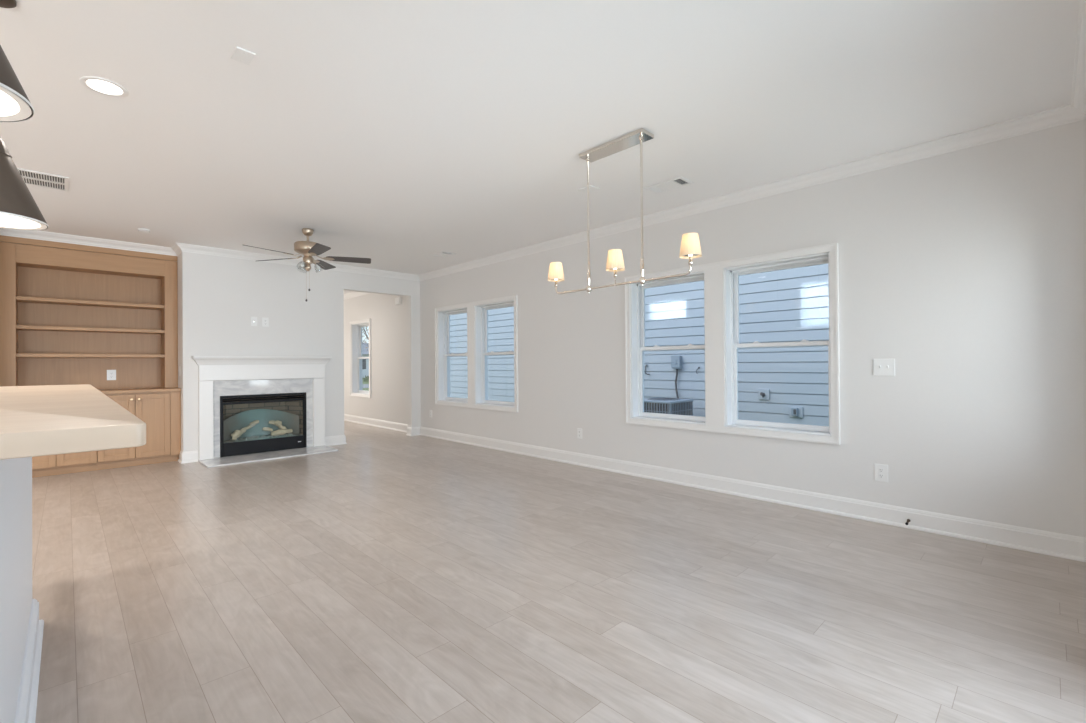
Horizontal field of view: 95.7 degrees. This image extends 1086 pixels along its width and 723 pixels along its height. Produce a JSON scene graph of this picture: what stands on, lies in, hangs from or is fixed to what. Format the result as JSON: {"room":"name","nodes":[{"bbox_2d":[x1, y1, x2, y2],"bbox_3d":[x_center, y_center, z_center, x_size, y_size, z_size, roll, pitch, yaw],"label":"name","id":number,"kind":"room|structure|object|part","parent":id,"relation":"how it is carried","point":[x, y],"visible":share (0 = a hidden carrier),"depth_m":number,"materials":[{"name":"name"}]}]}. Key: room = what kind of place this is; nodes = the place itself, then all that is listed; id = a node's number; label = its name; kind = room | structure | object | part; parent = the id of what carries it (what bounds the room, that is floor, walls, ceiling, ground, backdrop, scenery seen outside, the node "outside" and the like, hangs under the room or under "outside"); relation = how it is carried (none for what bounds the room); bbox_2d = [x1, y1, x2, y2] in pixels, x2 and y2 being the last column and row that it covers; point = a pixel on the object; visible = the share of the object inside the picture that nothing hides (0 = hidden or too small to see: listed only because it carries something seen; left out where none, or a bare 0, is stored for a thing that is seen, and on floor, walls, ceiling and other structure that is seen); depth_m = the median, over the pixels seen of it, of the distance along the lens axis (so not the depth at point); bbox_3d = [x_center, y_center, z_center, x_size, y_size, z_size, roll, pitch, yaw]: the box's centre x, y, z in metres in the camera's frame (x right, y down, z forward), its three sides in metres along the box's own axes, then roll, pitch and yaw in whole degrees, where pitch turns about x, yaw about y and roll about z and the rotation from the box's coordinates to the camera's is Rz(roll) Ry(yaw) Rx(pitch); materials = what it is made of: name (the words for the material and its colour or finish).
{"room":"empty living room","nodes":[
{"label":"empty living room","id":0,"kind":"room"},
{"bbox_2d":[176,252,420,459],"bbox_3d":[-3.610,-0.097,7.594,3.316,2.720,0.915,0,0,-44],"label":"wall","id":1,"kind":"structure","parent":0,"point":[219,296],"depth_m":6.82,"materials":[{"name":"paint"}]},
{"bbox_2d":[251,317,256,325],"bbox_3d":[-3.912,-0.544,6.653,0.076,0.126,0.021,0,0,-44],"label":"cable plate","id":2,"kind":"object","parent":1,"relation":"attached to","point":[253,319],"visible":1,"depth_m":6.65,"materials":[{"name":"white plastic"}]},
{"bbox_2d":[262,317,268,326],"bbox_3d":[-3.818,-0.541,6.754,0.080,0.126,0.008,0,0,-44],"label":"wall outlet","id":3,"kind":"object","parent":1,"relation":"attached to","point":[265,321],"visible":1,"depth_m":6.75,"materials":[{"name":"white plastic"}]},
{"bbox_2d":[178,427,419,463],"bbox_3d":[-3.367,1.190,7.307,3.316,0.140,0.243,0,0,-44],"label":"baseboard","id":4,"kind":"structure","parent":1,"relation":"attached to","point":[188,456],"depth_m":7.33,"materials":[{"name":"white paint"}]},
{"bbox_2d":[0,0,1085,280],"bbox_3d":[-2.740,-1.443,2.715,8.857,0.088,8.048,0,0,-44],"label":"trim","id":5,"kind":"structure","parent":1,"relation":"attached to","point":[1075,111],"depth_m":4.27,"materials":[{"name":"white paint"}]},
{"bbox_2d":[0,0,1079,293],"bbox_3d":[-4.249,-1.543,4.270,9.257,0.150,12.780,0,0,-44],"label":"ceiling","id":6,"kind":"structure","parent":0,"point":[400,133],"depth_m":2.86,"materials":[{"name":"paint"}]},
{"bbox_2d":[0,45,33,121],"bbox_3d":[-1.308,-1.044,1.050,0.305,0.920,0.305,0,0,-44],"label":"pendant lamp","id":7,"kind":"object","parent":6,"relation":"hanging from","point":[15,106],"visible":1,"depth_m":1.11,"materials":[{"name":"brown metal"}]},
{"bbox_2d":[0,90,18,115],"bbox_3d":[-1.304,-0.590,1.048,0.257,0.002,0.257,0,0,-44],"label":"diffuser","id":8,"kind":"object","parent":7,"relation":"attached to","point":[9,99],"depth_m":1.12,"materials":[{"name":"white glass"}]},
{"bbox_2d":[0,0,48,229],"bbox_3d":[-2.227,-1.033,1.997,0.305,0.920,0.305,0,0,-44],"label":"pendant lamp","id":9,"kind":"object","parent":6,"relation":"hanging from","point":[19,210],"visible":1,"depth_m":1.99,"materials":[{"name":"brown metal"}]},
{"bbox_2d":[0,214,40,227],"bbox_3d":[-2.224,-0.578,1.995,0.257,0.002,0.257,0,0,-44],"label":"diffuser","id":10,"kind":"object","parent":9,"relation":"attached to","point":[6,220],"depth_m":2.02,"materials":[{"name":"white"}]},
{"bbox_3d":[-2.225,-0.710,1.995,0.302,0.273,0.302,0,0,-44],"label":"lamp shade","id":11,"kind":"part","parent":9,"relation":"part of","materials":[{"name":"grey metal"}]},
{"bbox_2d":[17,168,68,191],"bbox_3d":[-4.122,-1.465,3.898,0.520,0.009,0.420,0,0,-44],"label":"ceiling vent","id":12,"kind":"object","parent":6,"relation":"in","point":[33,178],"visible":0.72,"depth_m":3.97,"materials":[{"name":"white metal"}]},
{"bbox_2d":[79,76,128,96],"bbox_3d":[-2.376,-1.486,2.662,0.200,0.006,0.200,0,0,-44],"label":"recessed light","id":13,"kind":"object","parent":6,"relation":"in","point":[93,83],"visible":1,"depth_m":2.65,"materials":[{"name":"white paint"}]},
{"bbox_2d":[138,228,149,232],"bbox_3d":[-4.413,-1.447,5.434,0.108,0.027,0.108,0,0,-44],"label":"smoke detector","id":14,"kind":"object","parent":6,"relation":"attached to","point":[139,229],"visible":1,"depth_m":5.41,"materials":[{"name":"white plastic"}]},
{"bbox_2d":[231,47,255,64],"bbox_3d":[-1.465,-1.492,2.400,0.081,0.011,0.116,0,0,-44],"label":"ceiling plate","id":15,"kind":"object","parent":6,"relation":"attached to","point":[241,55],"visible":1,"depth_m":2.39,"materials":[{"name":"white paint"}]},
{"bbox_2d":[244,228,370,301],"bbox_3d":[-2.613,-1.072,5.452,1.292,0.803,1.268,0,0,-44],"label":"ceiling fan","id":16,"kind":"object","parent":6,"relation":"hanging from","point":[307,248],"visible":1,"depth_m":5.46,"materials":[{"name":"silver metal"}]},
{"bbox_3d":[-2.860,-1.166,5.132,0.142,0.038,0.480,-1,0,33],"label":"blade","id":17,"kind":"part","parent":16,"relation":"part of","materials":[{"name":"brown wood"}]},
{"bbox_3d":[-3.036,-1.163,5.600,0.480,0.038,0.142,-1,0,15],"label":"blade","id":18,"kind":"part","parent":16,"relation":"part of","materials":[{"name":"brown wood"}]},
{"bbox_3d":[-2.361,-1.170,5.155,0.142,0.038,0.480,0,0,-39],"label":"blade","id":19,"kind":"part","parent":16,"relation":"part of","materials":[{"name":"brown wood"}]},
{"bbox_3d":[-2.646,-1.164,5.912,0.142,0.038,0.480,0,0,-3],"label":"blade","id":20,"kind":"part","parent":16,"relation":"part of","materials":[{"name":"brown wood"}]},
{"bbox_3d":[-2.228,-1.169,5.637,0.480,0.038,0.142,0,0,-21],"label":"blade","id":21,"kind":"part","parent":16,"relation":"part of","materials":[{"name":"brown wood"}]},
{"bbox_2d":[430,251,455,257],"bbox_3d":[-1.375,-1.473,6.756,0.215,0.008,0.335,0,0,-44],"label":"ceiling vent","id":22,"kind":"object","parent":6,"relation":"in","point":[442,254],"visible":1,"depth_m":6.75,"materials":[{"name":"white paint"}]},
{"bbox_2d":[578,185,599,192],"bbox_3d":[0.400,-1.497,4.272,0.120,0.011,0.142,0,0,-44],"label":"ceiling plate","id":23,"kind":"object","parent":6,"relation":"attached to","point":[591,188],"visible":0.84,"depth_m":4.26,"materials":[{"name":"white paint"}]},
{"bbox_2d":[548,128,701,293],"bbox_3d":[0.499,-1.001,3.414,0.140,1.012,1.281,0,0,-44],"label":"chandelier","id":24,"kind":"object","parent":6,"relation":"hanging from","point":[690,249],"visible":1,"depth_m":3.36,"materials":[{"name":"silver metal"}]},
{"bbox_3d":[0.102,-0.698,3.824,0.134,0.134,0.134,0,0,-44],"label":"lamp shade","id":25,"kind":"part","parent":24,"relation":"part of","materials":[{"name":"fabric"}]},
{"bbox_3d":[0.331,-1.017,3.587,0.032,0.924,0.032,0,0,-44],"label":"rod","id":26,"kind":"part","parent":24,"relation":"part of","materials":[{"name":"silver metal"}]},
{"bbox_3d":[0.501,-0.703,3.412,0.134,0.134,0.134,0,0,-44],"label":"lamp shade","id":27,"kind":"part","parent":24,"relation":"part of","materials":[{"name":"fabric"}]},
{"bbox_3d":[0.502,-0.556,3.412,0.015,0.062,1.162,0,0,-44],"label":"arm","id":28,"kind":"part","parent":24,"relation":"part of","materials":[{"name":"silver metal"}]},
{"bbox_3d":[0.654,-1.021,3.254,0.032,0.924,0.032,0,0,-44],"label":"rod","id":29,"kind":"part","parent":24,"relation":"part of","materials":[{"name":"silver metal"}]},
{"bbox_3d":[0.901,-0.708,3.001,0.134,0.134,0.134,0,0,-44],"label":"lamp shade","id":30,"kind":"part","parent":24,"relation":"part of","materials":[{"name":"fabric"}]},
{"bbox_2d":[644,176,693,193],"bbox_3d":[1.071,-1.503,4.197,0.210,0.008,0.365,0,0,-44],"label":"ceiling vent","id":31,"kind":"object","parent":6,"relation":"in","point":[677,182],"visible":1,"depth_m":4.18,"materials":[{"name":"white metal"}]},
{"bbox_2d":[32,421,1085,722],"bbox_3d":[-4.228,1.312,4.257,9.257,0.120,12.780,0,0,-44],"label":"floor","id":32,"kind":"structure","parent":0,"point":[388,575],"depth_m":2.48,"materials":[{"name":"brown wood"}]},
{"bbox_2d":[0,457,43,722],"bbox_3d":[-1.787,0.687,1.316,0.579,1.066,2.223,0,0,-44],"label":"kitchen island","id":33,"kind":"object","parent":32,"relation":"on","point":[21,629],"visible":0.81,"depth_m":1.55,"materials":[{"name":"white paint"}]},
{"bbox_3d":[-1.784,1.153,1.314,0.579,0.133,2.223,0,0,-44],"label":"baseboard","id":34,"kind":"part","parent":33,"relation":"part of","materials":[{"name":"white paint"}]},
{"bbox_2d":[0,384,145,459],"bbox_3d":[-1.923,0.136,1.478,0.898,0.039,2.678,0,0,-44],"label":"island countertop","id":35,"kind":"structure","parent":33,"relation":"on","point":[42,420],"depth_m":0.85,"materials":[{"name":"beige stone"}]},
{"bbox_2d":[32,451,96,477],"bbox_3d":[-5.600,0.825,5.574,0.782,0.886,0.572,0,0,-44],"label":"base cabinet","id":36,"kind":"object","parent":32,"relation":"on","point":[58,464],"visible":0.12,"depth_m":5.49,"materials":[{"name":"brown wood"}]},
{"bbox_3d":[-5.511,0.781,5.321,0.331,0.764,0.021,0,0,-44],"label":"door","id":37,"kind":"part","parent":36,"relation":"part of","materials":[{"name":"brown wood"}]},
{"bbox_3d":[-5.271,0.780,5.555,0.331,0.764,0.021,0,0,-44],"label":"door","id":38,"kind":"part","parent":36,"relation":"part of","materials":[{"name":"brown wood"}]},
{"bbox_2d":[97,391,180,469],"bbox_3d":[-5.037,0.824,6.120,0.784,0.886,0.572,0,0,-44],"label":"base cabinet","id":39,"kind":"object","parent":32,"relation":"on","point":[160,411],"visible":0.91,"depth_m":6.02,"materials":[{"name":"brown wood"}]},
{"bbox_3d":[-5.028,0.779,5.791,0.334,0.764,0.021,0,0,-44],"label":"door","id":40,"kind":"part","parent":39,"relation":"part of","materials":[{"name":"brown wood"}]},
{"bbox_2d":[98,388,180,393],"bbox_3d":[-5.326,0.362,5.855,1.567,0.036,0.562,0,0,-44],"label":"countertop","id":41,"kind":"structure","parent":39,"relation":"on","point":[131,390],"depth_m":5.99,"materials":[{"name":"brown wood"}]},
{"bbox_2d":[0,235,177,388],"bbox_3d":[-5.415,-0.554,5.944,1.567,1.793,0.326,0,0,-44],"label":"bookcase","id":42,"kind":"object","parent":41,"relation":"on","point":[72,316],"visible":0.88,"depth_m":5.93,"materials":[{"name":"brown wood"}]},
{"bbox_3d":[-5.891,-0.393,5.486,0.020,1.474,0.294,0,0,-44],"label":"panel","id":43,"kind":"part","parent":42,"relation":"part of","materials":[{"name":"brown wood"}]},
{"bbox_3d":[-5.422,-1.098,5.949,1.300,0.020,0.293,0,0,-44],"label":"panel","id":44,"kind":"part","parent":42,"relation":"part of","materials":[{"name":"brown wood"}]},
{"bbox_3d":[-5.524,-0.393,6.056,1.340,1.474,0.012,0,0,-44],"label":"panel","id":45,"kind":"part","parent":42,"relation":"part of","materials":[{"name":"brown wood"}]},
{"bbox_3d":[-5.315,-1.192,5.838,1.300,0.205,0.016,0,0,-44],"label":"rail","id":46,"kind":"part","parent":42,"relation":"part of","materials":[{"name":"brown wood"}]},
{"bbox_3d":[-5.415,-0.698,5.943,1.298,0.040,0.304,0,0,-44],"label":"shelf","id":47,"kind":"part","parent":42,"relation":"part of","materials":[{"name":"brown wood"}]},
{"bbox_3d":[-5.413,-0.381,5.941,1.298,0.040,0.304,0,0,-44],"label":"shelf","id":48,"kind":"part","parent":42,"relation":"part of","materials":[{"name":"brown wood"}]},
{"bbox_3d":[-5.411,-0.069,5.940,1.298,0.040,0.304,0,0,-44],"label":"shelf","id":49,"kind":"part","parent":42,"relation":"part of","materials":[{"name":"brown wood"}]},
{"bbox_2d":[107,370,115,379],"bbox_3d":[-5.404,0.169,6.151,0.088,0.130,0.008,0,0,-44],"label":"wall outlet","id":50,"kind":"object","parent":42,"relation":"attached to","point":[111,374],"visible":1,"depth_m":6.15,"materials":[{"name":"white plastic"}]},
{"bbox_3d":[-4.944,-0.395,6.406,0.020,1.474,0.294,0,0,-44],"label":"panel","id":51,"kind":"part","parent":42,"relation":"part of","materials":[{"name":"brown wood"}]},
{"bbox_3d":[-4.785,0.779,6.027,0.334,0.764,0.021,0,0,-44],"label":"door","id":52,"kind":"part","parent":39,"relation":"part of","materials":[{"name":"brown wood"}]},
{"bbox_2d":[198,446,337,467],"bbox_3d":[-3.611,1.248,6.541,1.545,0.019,0.569,0,0,-44],"label":"hearth slab","id":53,"kind":"object","parent":32,"relation":"on","point":[262,456],"visible":1,"depth_m":6.42,"materials":[{"name":"grey stone"}]},
{"bbox_2d":[191,356,331,459],"bbox_3d":[-3.759,0.584,6.699,1.684,1.310,0.148,0,0,-44],"label":"fireplace mantel","id":54,"kind":"object","parent":53,"relation":"on","point":[210,368],"visible":1,"depth_m":6.57,"materials":[{"name":"white paint"}]},
{"bbox_2d":[191,356,331,357],"bbox_3d":[-3.764,-0.058,6.702,1.684,0.025,0.148,0,0,-44],"label":"mantel shelf","id":55,"kind":"object","parent":54,"relation":"attached to","point":[191,356],"depth_m":6.57,"materials":[{"name":"white paint"}]},
{"bbox_3d":[-3.767,0.003,6.706,1.680,0.091,0.138,0,0,-44],"label":"crown moulding","id":56,"kind":"part","parent":54,"relation":"part of","materials":[{"name":"white paint"}]},
{"bbox_2d":[213,379,312,457],"bbox_3d":[-3.804,0.745,6.737,1.226,0.989,0.029,0,0,-44],"label":"marble surround","id":57,"kind":"object","parent":53,"relation":"on","point":[237,387],"visible":1,"depth_m":6.67,"materials":[{"name":"white stone"}]},
{"bbox_3d":[-4.216,0.746,6.336,0.077,0.989,0.029,0,0,-44],"label":"leg","id":58,"kind":"part","parent":57,"relation":"part of","materials":[{"name":"grey stone"}]},
{"bbox_3d":[-3.395,0.744,7.133,0.087,0.989,0.029,0,0,-44],"label":"leg","id":59,"kind":"part","parent":57,"relation":"part of","materials":[{"name":"grey stone"}]},
{"bbox_2d":[220,392,306,456],"bbox_3d":[-3.947,0.844,6.877,1.076,0.787,0.458,0,0,-44],"label":"fireplace insert","id":60,"kind":"object","parent":53,"relation":"on","point":[257,423],"visible":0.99,"depth_m":6.88,"materials":[{"name":"black metal"}]},
{"bbox_3d":[-3.977,0.868,6.907,0.950,0.380,0.257,0,0,-44],"label":"reflector panel","id":61,"kind":"part","parent":60,"relation":"part of","materials":[{"name":"teal metal"}]},
{"bbox_2d":[223,434,302,442],"bbox_3d":[-3.948,1.065,6.879,1.016,0.015,0.371,0,0,-44],"label":"grate","id":62,"kind":"object","parent":60,"relation":"on","point":[249,437],"depth_m":6.83,"materials":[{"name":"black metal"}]},
{"bbox_3d":[-3.798,1.149,6.724,0.998,0.173,0.024,0,0,-44],"label":"panel","id":63,"kind":"part","parent":60,"relation":"part of","materials":[{"name":"black metal"}]},
{"bbox_2d":[344,119,1085,537],"bbox_3d":[-0.982,-0.142,7.425,0.220,2.970,12.780,0,0,-44],"label":"wall","id":64,"kind":"structure","parent":0,"point":[965,269],"depth_m":3.62,"materials":[{"name":"paint"}]},
{"bbox_2d":[352,322,368,394],"bbox_3d":[-3.684,-0.063,10.208,0.216,1.463,0.838,0,0,-44],"label":"window","id":65,"kind":"structure","parent":64,"relation":"in","point":[357,380],"depth_m":10.48,"materials":[{"name":"white plastic"}]},
{"bbox_3d":[-3.663,0.278,10.224,0.034,0.751,0.796,0,0,-44],"label":"sash","id":66,"kind":"part","parent":65,"relation":"part of","materials":[{"name":"clear glass"}]},
{"bbox_3d":[-3.637,-0.416,10.258,0.034,0.728,0.796,0,0,-44],"label":"sash","id":67,"kind":"part","parent":65,"relation":"part of","materials":[{"name":"clear glass"}]},
{"bbox_2d":[350,319,370,397],"bbox_3d":[-3.772,-0.063,10.123,0.026,1.577,0.960,0,0,-44],"label":"trim","id":68,"kind":"structure","parent":64,"relation":"attached to","point":[363,320],"depth_m":10.06,"materials":[{"name":"white paint"}]},
{"bbox_2d":[395,297,401,304],"bbox_3d":[-2.628,-1.098,8.919,0.056,0.120,0.160,0,0,-44],"label":"box","id":69,"kind":"object","parent":64,"relation":"attached to","point":[398,300],"visible":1,"depth_m":8.88,"materials":[{"name":"white plastic"}]},
{"bbox_2d":[438,307,467,402],"bbox_3d":[-1.342,-0.092,7.796,0.216,1.463,0.833,0,0,-44],"label":"window","id":70,"kind":"structure","parent":64,"relation":"in","point":[444,355],"depth_m":8.05,"materials":[{"name":"white plastic"}]},
{"bbox_3d":[-1.321,0.249,7.811,0.034,0.751,0.791,0,0,-44],"label":"sash","id":71,"kind":"part","parent":70,"relation":"part of","materials":[{"name":"clear glass"}]},
{"bbox_3d":[-1.295,-0.445,7.845,0.034,0.728,0.791,0,0,-44],"label":"sash","id":72,"kind":"part","parent":70,"relation":"part of","materials":[{"name":"clear glass"}]},
{"bbox_2d":[434,295,517,411],"bbox_3d":[-1.055,-0.097,7.323,0.026,1.577,2.033,0,0,-44],"label":"trim","id":73,"kind":"structure","parent":64,"relation":"attached to","point":[470,306],"depth_m":7.32,"materials":[{"name":"white paint"}]},
{"bbox_2d":[475,300,514,407],"bbox_3d":[-0.613,-0.101,7.044,0.216,1.463,0.898,0,0,-44],"label":"window","id":74,"kind":"structure","parent":64,"relation":"in","point":[481,311],"depth_m":7.32,"materials":[{"name":"white plastic"}]},
{"bbox_3d":[-0.592,0.240,7.060,0.034,0.751,0.856,0,0,-44],"label":"sash","id":75,"kind":"part","parent":74,"relation":"part of","materials":[{"name":"clear glass"}]},
{"bbox_3d":[-0.566,-0.454,7.094,0.034,0.728,0.856,0,0,-44],"label":"sash","id":76,"kind":"part","parent":74,"relation":"part of","materials":[{"name":"clear glass"}]},
{"bbox_2d":[577,428,581,438],"bbox_3d":[0.434,0.850,5.804,0.008,0.122,0.075,0,0,-44],"label":"wall outlet","id":77,"kind":"object","parent":64,"relation":"attached to","point":[579,430],"visible":1,"depth_m":5.80,"materials":[{"name":"white plastic"}]},
{"bbox_2d":[630,271,705,424],"bbox_3d":[1.325,-0.125,5.048,0.216,1.463,0.865,0,0,-44],"label":"window","id":78,"kind":"structure","parent":64,"relation":"in","point":[637,292],"depth_m":5.29,"materials":[{"name":"white plastic"}]},
{"bbox_3d":[1.345,0.215,5.064,0.034,0.751,0.823,0,0,-44],"label":"sash","id":79,"kind":"part","parent":78,"relation":"part of","materials":[{"name":"clear glass"}]},
{"bbox_3d":[1.372,-0.478,5.098,0.034,0.728,0.823,0,0,-44],"label":"sash","id":80,"kind":"part","parent":78,"relation":"part of","materials":[{"name":"glass"}]},
{"bbox_2d":[624,243,839,444],"bbox_3d":[1.606,-0.132,4.582,0.026,1.581,2.044,0,0,-44],"label":"trim","id":81,"kind":"structure","parent":64,"relation":"attached to","point":[714,272],"depth_m":4.54,"materials":[{"name":"white paint"}]},
{"bbox_2d":[420,427,1085,561],"bbox_3d":[0.574,1.153,5.647,0.028,0.140,7.685,0,0,-44],"label":"baseboard","id":82,"kind":"structure","parent":64,"relation":"attached to","point":[1071,547],"depth_m":3.89,"materials":[{"name":"white paint"}]},
{"bbox_2d":[724,252,830,435],"bbox_3d":[2.060,-0.135,4.291,0.216,1.463,0.878,0,0,-44],"label":"window","id":83,"kind":"structure","parent":64,"relation":"in","point":[731,274],"depth_m":4.48,"materials":[{"name":"white plastic"}]},
{"bbox_3d":[2.107,-0.487,4.341,0.034,0.728,0.836,0,0,-44],"label":"sash","id":84,"kind":"part","parent":83,"relation":"part of","materials":[{"name":"glass"}]},
{"bbox_3d":[2.080,0.206,4.307,0.034,0.751,0.836,0,0,-44],"label":"sash","id":85,"kind":"part","parent":83,"relation":"part of","materials":[{"name":"clear glass"}]},
{"bbox_2d":[874,464,887,481],"bbox_3d":[2.518,0.830,3.657,0.008,0.128,0.085,0,0,-44],"label":"wall outlet","id":86,"kind":"object","parent":64,"relation":"attached to","point":[881,471],"visible":1,"depth_m":3.65,"materials":[{"name":"white plastic"}]},
{"bbox_2d":[873,359,894,375],"bbox_3d":[2.525,0.043,3.639,0.020,0.126,0.134,0,0,-44],"label":"light switch","id":87,"kind":"object","parent":64,"relation":"attached to","point":[881,367],"visible":1,"depth_m":3.64,"materials":[{"name":"white plastic"}]},
{"bbox_3d":[-4.989,-0.077,9.631,2.457,2.720,3.930,0,0,-44],"label":"wall","id":88,"kind":"structure","parent":0,"visible":0},
{"bbox_2d":[344,292,369,299],"bbox_3d":[-4.641,-1.397,9.341,2.357,0.088,4.555,0,0,-44],"label":"trim","id":89,"kind":"structure","parent":88,"relation":"attached to","point":[353,294],"depth_m":10.28,"materials":[{"name":"white paint"}]},
{"bbox_2d":[344,414,407,432],"bbox_3d":[-4.622,1.209,9.328,2.357,0.140,4.555,0,0,-44],"label":"baseboard","id":90,"kind":"structure","parent":88,"relation":"attached to","point":[401,427],"depth_m":9.55,"materials":[{"name":"white paint"}]},
{"label":"outside","id":91,"kind":"structure","parent":0,"visible":0},
{"bbox_2d":[363,378,368,390],"bbox_3d":[-9.907,2.024,46.106,130.000,0.300,160.000,0,0,-44],"label":"ground","id":92,"kind":"structure","parent":91,"point":[365,389],"depth_m":37.79,"materials":[{"name":"green plant"}]},
{"bbox_2d":[362,343,368,377],"bbox_3d":[-24.489,-0.215,65.428,20.800,4.580,9.200,0,0,-44],"label":"house","id":93,"kind":"structure","parent":92,"relation":"on","point":[365,362],"depth_m":62.00,"materials":[{"name":"white paint"}]},
{"bbox_2d":[362,327,368,350],"bbox_3d":[-11.606,-1.952,33.198,4.248,7.601,4.032,0,0,-18],"label":"tree","id":94,"kind":"object","parent":92,"relation":"on","point":[362,327],"visible":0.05,"depth_m":33.04,"materials":[{"name":"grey plant"}]},
{"bbox_2d":[363,375,368,381],"bbox_3d":[-16.257,1.489,46.922,26.166,1.098,1.550,0,0,-44],"label":"hedge","id":95,"kind":"object","parent":92,"relation":"on","point":[366,377],"visible":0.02,"depth_m":46.47,"materials":[{"name":"green plant"}]},
{"bbox_2d":[450,264,828,425],"bbox_3d":[7.029,-2.393,12.565,9.700,8.000,26.800,0,0,-44],"label":"neighbouring house","id":96,"kind":"structure","parent":92,"relation":"on","point":[787,305],"depth_m":9.35,"materials":[{"name":"blue"}]},
{"bbox_2d":[671,355,681,398],"bbox_3d":[2.817,0.375,10.361,0.124,1.003,0.200,0,0,-44],"label":"box","id":97,"kind":"object","parent":96,"relation":"attached to","point":[676,360],"visible":0.94,"depth_m":10.34,"materials":[{"name":"grey metal"}]},
{"bbox_2d":[758,389,769,399],"bbox_3d":[4.070,0.613,9.079,0.113,0.190,0.200,0,0,-44],"label":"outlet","id":98,"kind":"object","parent":96,"relation":"attached to","point":[763,394],"visible":1,"depth_m":9.07,"materials":[{"name":"white plastic"}]},
{"bbox_2d":[789,407,802,417],"bbox_3d":[4.482,0.894,8.671,0.091,0.182,0.216,0,0,-44],"label":"outlet","id":99,"kind":"object","parent":96,"relation":"attached to","point":[797,412],"visible":1,"depth_m":8.63,"materials":[{"name":"blue"}]},
{"bbox_2d":[644,398,692,415],"bbox_3d":[2.396,1.166,9.754,0.940,0.885,0.940,0,0,-44],"label":"air conditioner","id":100,"kind":"object","parent":92,"relation":"on","point":[676,406],"visible":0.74,"depth_m":9.47,"materials":[{"name":"metal"}]},
{"bbox_3d":[2.393,0.775,9.755,0.844,0.042,0.844,0,0,-44],"label":"lid","id":101,"kind":"part","parent":100,"relation":"part of","materials":[{"name":"grey metal"}]}
]}

